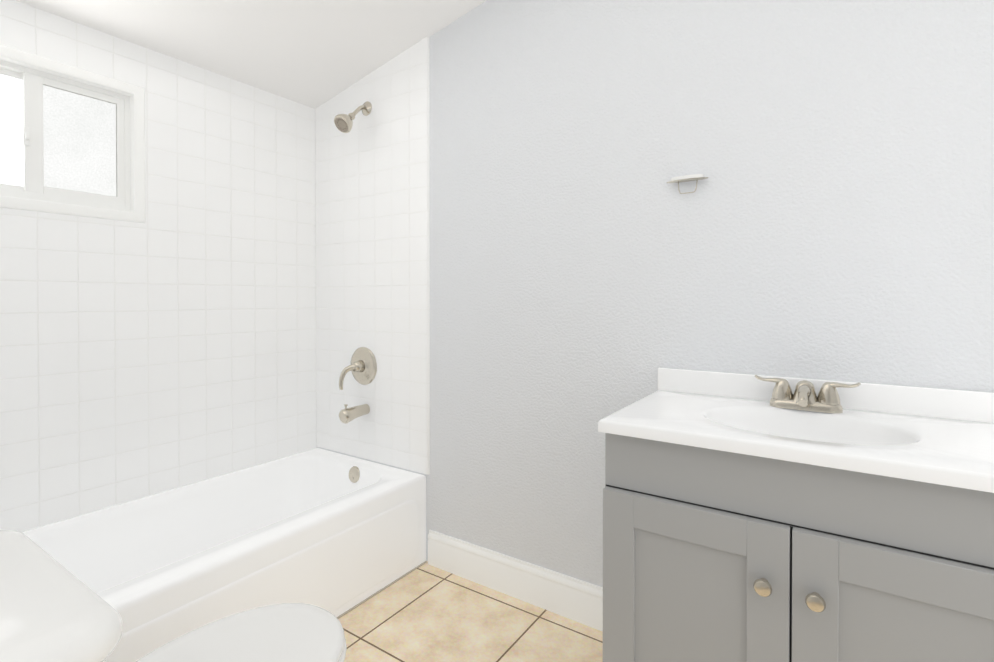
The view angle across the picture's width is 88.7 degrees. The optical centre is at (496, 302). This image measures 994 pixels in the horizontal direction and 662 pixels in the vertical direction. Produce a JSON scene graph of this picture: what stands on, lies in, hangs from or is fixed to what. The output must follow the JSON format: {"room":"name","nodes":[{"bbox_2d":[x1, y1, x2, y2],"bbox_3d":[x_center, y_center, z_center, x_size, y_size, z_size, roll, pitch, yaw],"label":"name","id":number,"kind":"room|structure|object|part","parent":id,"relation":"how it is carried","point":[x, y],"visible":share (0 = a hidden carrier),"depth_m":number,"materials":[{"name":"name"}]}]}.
{"room":"bathroom","nodes":[
{"label":"bathroom","id":0,"kind":"room"},
{"bbox_2d":[0,0,317,531],"bbox_3d":[-1.473,-0.316,1.922,0.200,2.850,1.720,0,1,34],"label":"wall","id":1,"kind":"structure","parent":0,"point":[152,354],"depth_m":1.99,"materials":[{"name":"white tile"}]},
{"bbox_2d":[0,44,144,222],"bbox_3d":[-1.550,-0.559,1.691,0.087,0.514,0.643,0,1,34],"label":"window","id":2,"kind":"structure","parent":1,"relation":"in","point":[34,82],"depth_m":1.79,"materials":[{"name":"white plastic"}]},
{"bbox_2d":[0,73,116,196],"bbox_3d":[-1.568,-0.566,1.695,0.034,0.376,0.506,0,1,34],"label":"window","id":3,"kind":"structure","parent":2,"relation":"attached to","point":[116,130],"depth_m":1.67,"materials":[{"name":"grey glass"}]},
{"bbox_3d":[-1.646,-0.565,1.605,0.004,0.376,0.269,0,1,34],"label":"clear window glass","id":4,"kind":"part","parent":3,"relation":"part of","materials":[{"name":"glass"}]},
{"bbox_3d":[-1.487,-0.567,1.802,0.004,0.376,0.263,0,1,34],"label":"frosted window glass","id":5,"kind":"part","parent":2,"relation":"part of","materials":[{"name":"white glass"}]},
{"bbox_2d":[16,0,485,108],"bbox_3d":[-0.573,-1.304,0.536,3.300,0.780,3.300,0,1,34],"label":"ceiling","id":6,"kind":"structure","parent":0,"point":[314,54],"depth_m":1.99,"materials":[{"name":"white paint"}]},
{"bbox_2d":[338,561,602,661],"bbox_3d":[-0.510,1.170,0.605,3.250,0.100,3.150,0,1,34],"label":"floor","id":7,"kind":"structure","parent":0,"point":[426,612],"depth_m":1.74,"materials":[{"name":"beige tile"}]},
{"bbox_2d":[0,530,346,661],"bbox_3d":[-0.521,0.731,0.818,0.450,0.774,0.674,0,1,34],"label":"toilet","id":8,"kind":"object","parent":7,"relation":"on","point":[52,609],"visible":1,"depth_m":0.67,"materials":[{"name":"white ceramic"}]},
{"bbox_3d":[-0.648,0.373,0.617,0.440,0.054,0.203,0,1,34],"label":"tank lid","id":9,"kind":"part","parent":8,"relation":"part of","materials":[{"name":"white ceramic"}]},
{"bbox_3d":[-0.498,0.690,0.932,0.354,0.049,0.452,0,1,34],"label":"lid","id":10,"kind":"part","parent":8,"relation":"part of","materials":[{"name":"white plastic"}]},
{"bbox_3d":[-0.493,0.703,0.940,0.360,0.020,0.441,0,1,34],"label":"seat","id":11,"kind":"part","parent":8,"relation":"part of","materials":[{"name":"white plastic"}]},
{"bbox_2d":[22,448,426,661],"bbox_3d":[-1.048,0.923,1.718,0.738,0.375,1.594,0,1,34],"label":"bathtub","id":12,"kind":"object","parent":7,"relation":"on","point":[337,535],"visible":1,"depth_m":1.82,"materials":[{"name":"white ceramic"}]},
{"bbox_3d":[-0.742,0.945,1.516,0.004,0.265,1.489,0,1,34],"label":"apron panel","id":13,"kind":"part","parent":12,"relation":"part of","materials":[{"name":"white ceramic"}]},
{"bbox_2d":[598,367,993,661],"bbox_3d":[0.701,0.657,1.187,0.794,0.917,0.520,0,1,34],"label":"bathroom vanity","id":14,"kind":"object","parent":7,"relation":"on","point":[755,518],"visible":1,"depth_m":1.05,"materials":[{"name":"grey paint"}]},
{"bbox_2d":[755,375,860,412],"bbox_3d":[0.786,0.237,1.302,0.238,0.079,0.140,0,1,34],"label":"faucet","id":15,"kind":"object","parent":14,"relation":"on","point":[804,399],"depth_m":1.31,"materials":[{"name":"silver metal"}]},
{"bbox_2d":[318,0,993,586],"bbox_3d":[0.328,-0.315,1.837,3.250,2.850,0.150,0,1,34],"label":"wall","id":16,"kind":"structure","parent":0,"point":[828,218],"depth_m":1.60,"materials":[{"name":"white paint"}]},
{"bbox_2d":[315,37,429,474],"bbox_3d":[-0.605,-0.508,2.366,0.762,2.472,0.012,0,1,34],"label":"wall tiles","id":17,"kind":"structure","parent":16,"relation":"attached to","point":[372,184],"depth_m":2.32,"materials":[{"name":"white tile"}]},
{"bbox_2d":[334,101,371,132],"bbox_3d":[-0.649,-0.842,2.282,0.084,0.175,0.172,0,1,34],"label":"shower head","id":18,"kind":"object","parent":17,"relation":"attached to","point":[343,123],"visible":1,"depth_m":2.25},
{"bbox_2d":[339,404,369,423],"bbox_3d":[-0.648,0.495,2.310,0.060,0.085,0.143,0,1,34],"label":"tub spout","id":19,"kind":"object","parent":17,"relation":"attached to","point":[347,415],"visible":1,"depth_m":2.27,"materials":[{"name":"silver metal"}]},
{"bbox_2d":[339,347,376,389],"bbox_3d":[-0.654,0.300,2.331,0.176,0.189,0.112,0,1,34],"label":"tub valve","id":20,"kind":"object","parent":17,"relation":"attached to","point":[362,367],"visible":1,"depth_m":2.34,"materials":[{"name":"silver metal"}]},
{"bbox_2d":[428,530,602,631],"bbox_3d":[0.115,1.039,1.892,0.972,0.141,0.015,0,1,34],"label":"baseboard","id":21,"kind":"structure","parent":16,"relation":"attached to","point":[574,599],"depth_m":1.90,"materials":[{"name":"white wood"}]},
{"bbox_2d":[667,174,707,193],"bbox_3d":[0.580,-0.362,1.554,0.122,0.052,0.032,0,1,34],"label":"wall bracket","id":22,"kind":"object","parent":16,"relation":"attached to","point":[687,178],"visible":1,"depth_m":1.54,"materials":[{"name":"white metal"}]},
{"bbox_3d":[0.580,-0.382,1.554,0.098,0.011,0.032,0,1,34],"label":"wall bracket plate","id":23,"kind":"part","parent":22,"relation":"part of","materials":[{"name":"white plastic"}]},
{"bbox_2d":[658,367,993,422],"bbox_3d":[0.840,0.242,1.390,0.794,0.072,0.021,0,1,34],"label":"backsplash","id":24,"kind":"structure","parent":16,"relation":"attached to","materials":[{"name":"white stone"}]}
]}

